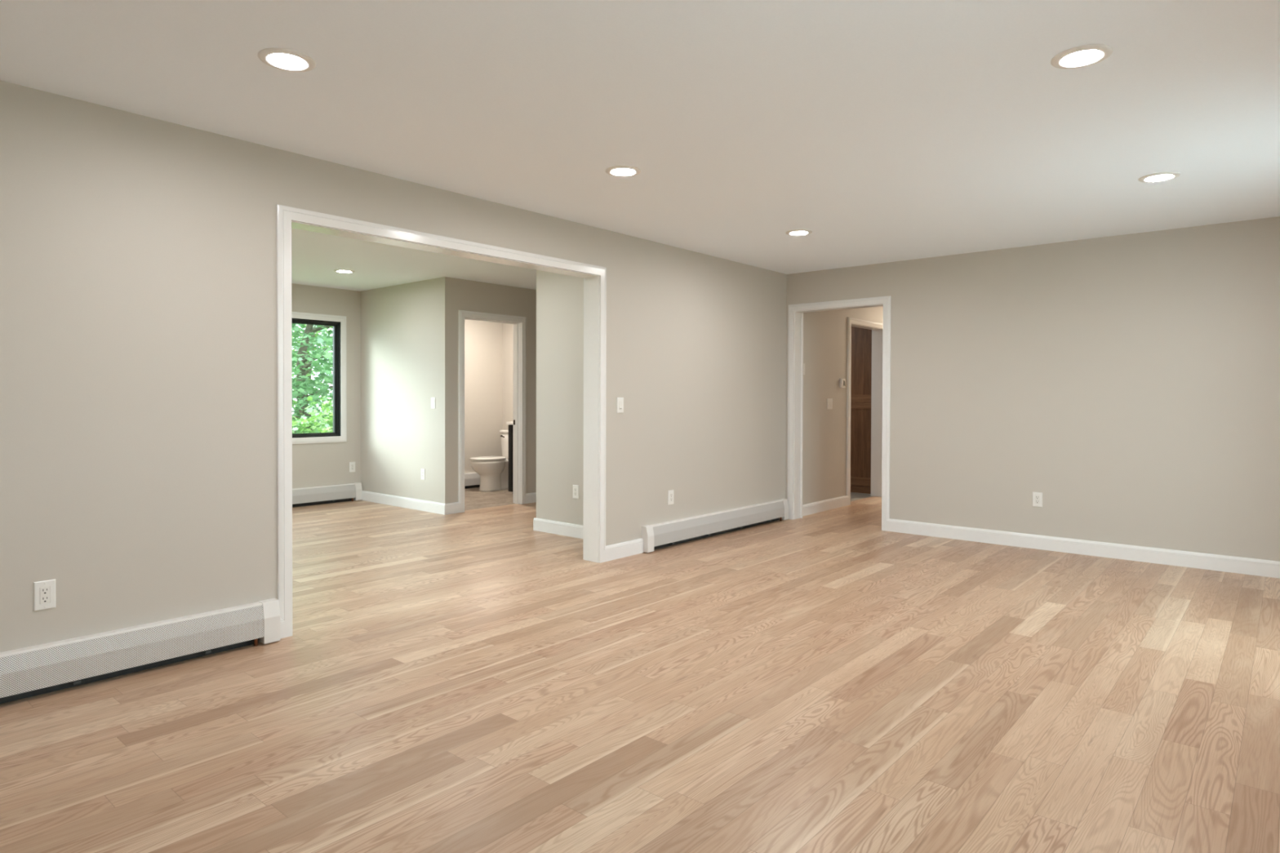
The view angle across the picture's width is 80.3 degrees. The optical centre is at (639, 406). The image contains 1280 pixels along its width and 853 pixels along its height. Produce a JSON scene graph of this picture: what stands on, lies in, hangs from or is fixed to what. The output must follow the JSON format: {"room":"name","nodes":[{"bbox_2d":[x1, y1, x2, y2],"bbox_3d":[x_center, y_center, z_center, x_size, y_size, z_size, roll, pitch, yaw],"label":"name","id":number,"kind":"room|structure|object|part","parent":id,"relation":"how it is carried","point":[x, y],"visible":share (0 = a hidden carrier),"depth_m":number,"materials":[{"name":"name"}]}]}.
{"room":"empty living room","nodes":[
{"label":"empty living room","id":0,"kind":"room"},
{"bbox_2d":[0,80,786,652],"bbox_3d":[-0.908,-0.070,4.931,0.140,2.440,7.100,1,1,41],"label":"wall","id":1,"kind":"structure","parent":0,"point":[138,253],"depth_m":3.48,"materials":[{"name":"beige paint"}]},
{"bbox_2d":[33,578,56,611],"bbox_3d":[-2.415,0.767,3.077,0.007,0.116,0.072,1,1,41],"label":"wall outlet","id":2,"kind":"object","parent":1,"relation":"attached to","point":[44,592],"visible":1,"depth_m":3.07,"materials":[{"name":"white plastic"}]},
{"bbox_2d":[40,586,50,604],"bbox_3d":[-2.415,0.767,3.077,0.006,0.066,0.033,1,1,41],"label":"receptacle","id":3,"kind":"object","parent":2,"relation":"attached to","point":[45,591],"depth_m":3.08,"materials":[{"name":"white plastic"}]},
{"bbox_2d":[0,598,279,704],"bbox_3d":[-2.469,1.066,2.976,0.063,0.205,2.063,1,1,41],"label":"baseboard heater","id":4,"kind":"object","parent":1,"relation":"attached to","point":[46,668],"visible":1,"depth_m":3.27,"materials":[{"name":"white metal"}]},
{"bbox_3d":[-2.517,1.068,2.966,0.004,0.200,1.986,1,1,41],"label":"plate","id":5,"kind":"part","parent":4,"relation":"part of","materials":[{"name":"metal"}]},
{"bbox_2d":[280,617,284,639],"bbox_3d":[-1.801,1.105,3.788,0.018,0.112,0.041,1,1,41],"label":"baseboard","id":6,"kind":"structure","parent":1,"relation":"attached to","point":[282,621],"depth_m":3.79,"materials":[{"name":"white paint"}]},
{"bbox_2d":[275,204,606,637],"bbox_3d":[-1.086,0.071,4.725,0.176,2.162,2.380,1,1,41],"label":"trim","id":7,"kind":"structure","parent":1,"relation":"attached to","point":[594,277],"depth_m":4.47,"materials":[{"name":"white paint"}]},
{"bbox_2d":[616,397,623,413],"bbox_3d":[-0.147,-0.007,5.700,0.012,0.116,0.072,1,1,41],"label":"light switch","id":8,"kind":"object","parent":1,"relation":"attached to","point":[620,401],"visible":1,"depth_m":5.69,"materials":[{"name":"white plastic"}]},
{"bbox_2d":[604,537,643,561],"bbox_3d":[-0.126,1.087,5.735,0.018,0.112,0.443,1,1,41],"label":"baseboard","id":9,"kind":"structure","parent":1,"relation":"attached to","point":[623,549],"depth_m":5.72,"materials":[{"name":"white paint"}]},
{"bbox_2d":[667,489,673,505],"bbox_3d":[0.253,0.743,6.179,0.007,0.116,0.072,1,1,41],"label":"wall outlet","id":10,"kind":"object","parent":1,"relation":"attached to","point":[670,493],"visible":1,"depth_m":6.17,"materials":[{"name":"white plastic"}]},
{"bbox_2d":[670,493,672,501],"bbox_3d":[0.253,0.743,6.179,0.006,0.066,0.033,1,1,41],"label":"receptacle","id":11,"kind":"object","parent":10,"relation":"attached to","point":[671,494],"depth_m":6.18,"materials":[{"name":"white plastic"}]},
{"bbox_2d":[641,498,788,552],"bbox_3d":[0.743,1.031,6.710,0.063,0.205,2.165,1,1,41],"label":"baseboard heater","id":12,"kind":"object","parent":1,"relation":"attached to","point":[655,536],"visible":1,"depth_m":6.53,"materials":[{"name":"white metal"}]},
{"bbox_3d":[0.720,1.033,6.729,0.004,0.200,2.011,1,1,41],"label":"plate","id":13,"kind":"part","parent":12,"relation":"part of","materials":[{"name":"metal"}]},
{"bbox_2d":[291,283,502,488],"bbox_3d":[-3.966,-0.116,8.168,0.140,2.440,6.420,1,1,41],"label":"wall","id":14,"kind":"structure","parent":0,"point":[313,464],"depth_m":8.85,"materials":[{"name":"beige paint"}]},
{"bbox_2d":[291,311,346,444],"bbox_3d":[-4.040,-0.304,8.051,0.138,1.445,1.890,1,1,41],"label":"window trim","id":15,"kind":"structure","parent":14,"relation":"attached to","point":[338,323],"depth_m":8.67,"materials":[{"name":"white paint"}]},
{"bbox_2d":[292,482,362,506],"bbox_3d":[-3.987,1.004,8.005,0.063,0.205,2.230,1,1,41],"label":"baseboard heater","id":16,"kind":"object","parent":14,"relation":"attached to","point":[304,496],"visible":0.39,"depth_m":8.53,"materials":[{"name":"white metal"}]},
{"bbox_3d":[-4.009,1.006,8.024,0.004,0.200,2.076,1,1,41],"label":"plate","id":17,"kind":"part","parent":16,"relation":"part of","materials":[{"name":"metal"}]},
{"bbox_2d":[349,462,355,472],"bbox_3d":[-3.338,0.708,8.798,0.007,0.116,0.072,1,1,41],"label":"wall outlet","id":18,"kind":"object","parent":14,"relation":"attached to","point":[352,464],"visible":1,"depth_m":8.79,"materials":[{"name":"white plastic"}]},
{"bbox_2d":[464,472,479,488],"bbox_3d":[-2.521,0.989,9.711,0.060,0.202,1.930,1,1,41],"label":"baseboard heater","id":19,"kind":"object","parent":14,"relation":"attached to","point":[472,480],"visible":0.09,"depth_m":10.03,"materials":[{"name":"white metal"}]},
{"bbox_3d":[-2.542,0.990,9.730,0.004,0.200,1.930,1,1,41],"label":"plate","id":20,"kind":"part","parent":19,"relation":"part of","materials":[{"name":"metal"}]},
{"bbox_2d":[360,276,454,503],"bbox_3d":[-2.596,-0.115,8.374,1.670,2.440,0.120,1,1,41],"label":"wall","id":21,"kind":"structure","parent":0,"point":[407,330],"depth_m":8.21,"materials":[{"name":"beige paint"}]},
{"bbox_2d":[360,490,445,515],"bbox_3d":[-2.637,1.050,8.329,1.688,0.112,0.018,1,1,41],"label":"baseboard","id":22,"kind":"structure","parent":21,"relation":"attached to","point":[394,500],"depth_m":8.24,"materials":[{"name":"white paint"}]},
{"bbox_2d":[421,468,425,479],"bbox_3d":[-2.305,0.723,8.047,0.072,0.116,0.007,1,1,41],"label":"wall outlet","id":23,"kind":"object","parent":21,"relation":"attached to","point":[423,470],"visible":1,"depth_m":8.04,"materials":[{"name":"white plastic"}]},
{"bbox_2d":[431,397,435,408],"bbox_3d":[-2.160,-0.033,7.915,0.072,0.116,0.010,1,1,41],"label":"light switch","id":24,"kind":"object","parent":21,"relation":"attached to","point":[433,399],"visible":1,"depth_m":7.91,"materials":[{"name":"white plastic"}]},
{"bbox_2d":[454,278,536,502],"bbox_3d":[-1.323,-0.115,8.664,0.120,2.440,1.980,1,1,41],"label":"wall","id":25,"kind":"structure","parent":0,"point":[469,295],"depth_m":8.44,"materials":[{"name":"beige paint"}]},
{"bbox_2d":[445,502,461,514],"bbox_3d":[-1.936,1.057,7.864,0.018,0.112,0.191,1,1,41],"label":"baseboard","id":26,"kind":"structure","parent":25,"relation":"attached to","point":[455,507],"depth_m":7.85,"materials":[{"name":"white paint"}]},
{"bbox_2d":[457,310,526,512],"bbox_3d":[-1.642,0.051,8.296,0.156,2.115,0.915,1,1,41],"label":"trim","id":27,"kind":"structure","parent":25,"relation":"attached to","point":[519,323],"depth_m":8.55,"materials":[{"name":"white paint"}]},
{"bbox_2d":[524,492,536,503],"bbox_3d":[-0.970,1.047,8.986,0.018,0.112,1.048,1,1,41],"label":"baseboard","id":28,"kind":"structure","parent":25,"relation":"attached to","point":[529,497],"depth_m":8.65,"materials":[{"name":"white paint"}]},
{"bbox_2d":[536,270,583,524],"bbox_3d":[-0.439,-0.087,6.519,1.220,2.440,0.120,1,1,41],"label":"wall","id":29,"kind":"structure","parent":0,"point":[559,297],"depth_m":6.67,"materials":[{"name":"beige paint"}]},
{"bbox_2d":[533,517,582,538],"bbox_3d":[-0.500,1.077,6.492,1.220,0.112,0.018,1,1,41],"label":"baseboard","id":30,"kind":"structure","parent":29,"relation":"attached to","point":[571,530],"depth_m":6.67,"materials":[{"name":"white paint"}]},
{"bbox_2d":[573,484,578,498],"bbox_3d":[-0.555,0.740,6.543,0.072,0.116,0.007,1,1,41],"label":"wall outlet","id":31,"kind":"object","parent":29,"relation":"attached to","point":[575,487],"visible":1,"depth_m":6.54,"materials":[{"name":"white plastic"}]},
{"bbox_2d":[573,488,577,495],"bbox_3d":[-0.555,0.740,6.543,0.033,0.066,0.006,1,1,41],"label":"receptacle","id":32,"kind":"object","parent":31,"relation":"attached to","point":[575,489],"depth_m":6.54,"materials":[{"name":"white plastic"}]},
{"bbox_2d":[0,487,1279,852],"bbox_3d":[0.455,1.165,6.540,8.990,0.060,11.540,1,1,41],"label":"floor","id":33,"kind":"structure","parent":0,"point":[831,681],"depth_m":2.94,"materials":[{"name":"brown wood"}]},
{"bbox_2d":[470,429,508,491],"bbox_3d":[-1.861,0.707,9.907,0.418,0.766,0.793,1,1,41],"label":"toilet","id":34,"kind":"object","parent":33,"relation":"on","point":[493,471],"visible":0.74,"depth_m":9.72,"materials":[{"name":"white ceramic"}]},
{"bbox_3d":[-1.962,0.690,9.790,0.372,0.013,0.476,1,1,41],"label":"seat","id":35,"kind":"part","parent":34,"relation":"part of","materials":[{"name":"white ceramic"}]},
{"bbox_3d":[-1.961,0.667,9.790,0.380,0.025,0.486,1,1,41],"label":"lid","id":36,"kind":"part","parent":34,"relation":"part of","materials":[{"name":"white ceramic"}]},
{"bbox_3d":[-1.673,0.341,10.121,0.418,0.039,0.218,1,1,41],"label":"tank lid","id":37,"kind":"part","parent":34,"relation":"part of","materials":[{"name":"white ceramic"}]},
{"bbox_3d":[-1.672,0.531,10.124,0.396,0.338,0.198,1,1,41],"label":"tank","id":38,"kind":"part","parent":34,"relation":"part of","materials":[{"name":"white ceramic"}]},
{"bbox_2d":[506,422,513,492],"bbox_3d":[-1.224,0.648,9.482,0.696,0.896,0.589,1,1,41],"label":"vanity cabinet","id":39,"kind":"object","parent":33,"relation":"on","point":[511,424],"visible":0.06,"depth_m":9.46,"materials":[{"name":"black paint"}]},
{"bbox_3d":[-1.519,0.652,9.393,0.325,0.832,0.019,1,1,41],"label":"door","id":40,"kind":"part","parent":39,"relation":"part of","materials":[{"name":"black paint"}]},
{"bbox_2d":[0,0,1279,291],"bbox_3d":[0.461,-1.375,6.511,8.990,0.140,11.540,1,1,41],"label":"ceiling","id":41,"kind":"structure","parent":0,"point":[883,131],"depth_m":3.20,"materials":[{"name":"paint"}]},
{"bbox_2d":[257,47,315,71],"bbox_3d":[-1.289,-1.262,2.772,0.193,0.008,0.193,1,1,41],"label":"recessed light","id":42,"kind":"object","parent":41,"relation":"in","point":[283,59],"visible":1,"depth_m":2.76,"materials":[{"name":"white plastic"}]},
{"bbox_2d":[333,269,355,273],"bbox_3d":[-2.898,-1.320,7.431,0.193,0.008,0.193,1,1,41],"label":"recessed light","id":43,"kind":"object","parent":41,"relation":"in","point":[344,271],"visible":1,"depth_m":7.42,"materials":[{"name":"white plastic"}]},
{"bbox_2d":[605,165,640,177],"bbox_3d":[-0.091,-1.274,4.120,0.193,0.008,0.193,1,1,41],"label":"recessed light","id":44,"kind":"object","parent":41,"relation":"in","point":[616,171],"visible":1,"depth_m":4.11,"materials":[{"name":"white plastic"}]},
{"bbox_2d":[785,229,812,235],"bbox_3d":[1.182,-1.289,5.640,0.193,0.008,0.193,1,1,41],"label":"recessed light","id":45,"kind":"object","parent":41,"relation":"in","point":[797,232],"visible":1,"depth_m":5.62,"materials":[{"name":"white plastic"}]},
{"bbox_2d":[1050,44,1112,69],"bbox_3d":[1.588,-1.254,2.728,0.193,0.008,0.193,1,1,41],"label":"recessed light","id":46,"kind":"object","parent":41,"relation":"in","point":[1084,55],"visible":1,"depth_m":2.72,"materials":[{"name":"white plastic"}]},
{"bbox_2d":[1138,171,1180,182],"bbox_3d":[2.881,-1.268,4.207,0.193,0.008,0.193,1,1,41],"label":"recessed light","id":47,"kind":"object","parent":41,"relation":"in","point":[1161,176],"visible":1,"depth_m":4.19,"materials":[{"name":"white plastic"}]},
{"bbox_2d":[802,306,883,504],"bbox_3d":[2.854,-0.110,9.233,0.126,2.440,4.070,1,1,41],"label":"wall","id":48,"kind":"structure","parent":0,"point":[824,332],"depth_m":8.14,"materials":[{"name":"beige paint"}]},
{"bbox_2d":[803,363,805,375],"bbox_3d":[1.654,-0.379,7.718,0.024,0.124,0.090,1,1,41],"label":"wall box","id":49,"kind":"object","parent":48,"relation":"attached to","point":[804,364],"visible":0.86,"depth_m":7.73,"materials":[{"name":"white plastic"}]},
{"bbox_2d":[802,495,848,515],"bbox_3d":[1.962,1.065,8.102,0.018,0.112,1.175,1,1,41],"label":"baseboard","id":50,"kind":"structure","parent":48,"relation":"attached to","point":[834,503],"depth_m":8.11,"materials":[{"name":"white paint"}]},
{"bbox_2d":[826,398,832,408],"bbox_3d":[2.054,-0.025,8.200,0.010,0.116,0.118,1,1,41],"label":"light switch","id":51,"kind":"object","parent":48,"relation":"attached to","point":[829,401],"visible":1,"depth_m":8.19,"materials":[{"name":"white plastic"}]},
{"bbox_2d":[839,377,845,387],"bbox_3d":[2.248,-0.254,8.408,0.028,0.108,0.100,1,1,41],"label":"thermostat","id":52,"kind":"object","parent":48,"relation":"attached to","point":[842,381],"visible":1,"depth_m":8.38,"materials":[{"name":"white plastic"}]},
{"bbox_2d":[846,316,882,505],"bbox_3d":[2.618,0.054,8.960,0.162,2.117,1.051,1,1,41],"label":"trim","id":53,"kind":"structure","parent":48,"relation":"attached to","point":[876,327],"depth_m":9.29,"materials":[{"name":"white paint"}]},
{"bbox_2d":[850,492,871,501],"bbox_3d":[1.727,1.132,9.653,2.160,0.060,3.360,1,1,41],"label":"floor","id":54,"kind":"structure","parent":0,"point":[854,495],"depth_m":9.36,"materials":[{"name":"grey tile"}]},
{"bbox_2d":[850,326,871,493],"bbox_3d":[2.905,-0.048,9.931,0.680,2.300,0.646,1,1,41],"label":"door","id":55,"kind":"structure","parent":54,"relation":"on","point":[861,338],"depth_m":9.63,"materials":[{"name":"brown wood"}]},
{"bbox_3d":[2.716,0.483,9.720,0.676,1.054,0.020,1,1,41],"label":"door","id":56,"kind":"part","parent":55,"relation":"part of","materials":[{"name":"brown wood"}]},
{"bbox_3d":[2.719,-0.622,9.707,0.676,1.141,0.020,1,1,41],"label":"door","id":57,"kind":"part","parent":55,"relation":"part of","materials":[{"name":"brown wood"}]},
{"bbox_2d":[502,216,1279,561],"bbox_3d":[1.453,-0.096,7.668,8.730,2.440,0.130,1,1,41],"label":"wall","id":58,"kind":"structure","parent":0,"point":[1130,382],"depth_m":5.84,"materials":[{"name":"beige paint"}]},
{"bbox_2d":[786,295,890,530],"bbox_3d":[1.916,0.063,7.271,1.047,2.134,0.166,1,1,41],"label":"trim","id":59,"kind":"structure","parent":58,"relation":"attached to","point":[795,312],"depth_m":7.51,"materials":[{"name":"white paint"}]},
{"bbox_2d":[1032,492,1042,506],"bbox_3d":[3.193,0.750,6.089,0.072,0.116,0.007,1,1,41],"label":"wall outlet","id":60,"kind":"object","parent":58,"relation":"attached to","point":[1037,496],"visible":1,"depth_m":6.09,"materials":[{"name":"white plastic"}]},
{"bbox_2d":[1035,495,1039,503],"bbox_3d":[3.192,0.750,6.089,0.033,0.066,0.006,1,1,41],"label":"receptacle","id":61,"kind":"object","parent":60,"relation":"attached to","point":[1037,497],"depth_m":6.09,"materials":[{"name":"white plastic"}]},
{"bbox_2d":[885,519,1279,578],"bbox_3d":[3.477,1.095,5.841,3.257,0.112,0.018,1,1,41],"label":"baseboard","id":62,"kind":"structure","parent":58,"relation":"attached to","point":[1260,567],"depth_m":5.80,"materials":[{"name":"white paint"}]},
{"label":"outside","id":63,"kind":"structure","parent":0,"visible":0},
{"bbox_3d":[-6.126,1.480,14.116,100.000,0.200,80.000,1,1,41],"label":"ground","id":64,"kind":"structure","parent":63,"visible":0},
{"bbox_2d":[291,323,333,433],"bbox_3d":[-6.203,-1.084,14.283,3.552,4.974,4.342,0,1,26],"label":"tree","id":65,"kind":"object","parent":64,"relation":"on","point":[301,387],"visible":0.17,"depth_m":13.88,"materials":[{"name":"green plant"}]},
{"bbox_2d":[291,324,333,433],"bbox_3d":[-8.270,-1.798,18.394,3.813,6.468,4.174,0,1,9],"label":"tree","id":66,"kind":"object","parent":64,"relation":"on","point":[307,373],"visible":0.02,"depth_m":18.01,"materials":[{"name":"green plant"}]},
{"bbox_2d":[292,395,333,433],"bbox_3d":[-4.767,0.683,11.545,1.805,1.812,1.791,0,1,-8],"label":"shrub","id":67,"kind":"object","parent":64,"relation":"on","point":[329,420],"visible":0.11,"depth_m":11.46,"materials":[{"name":"green plant"}]}
]}

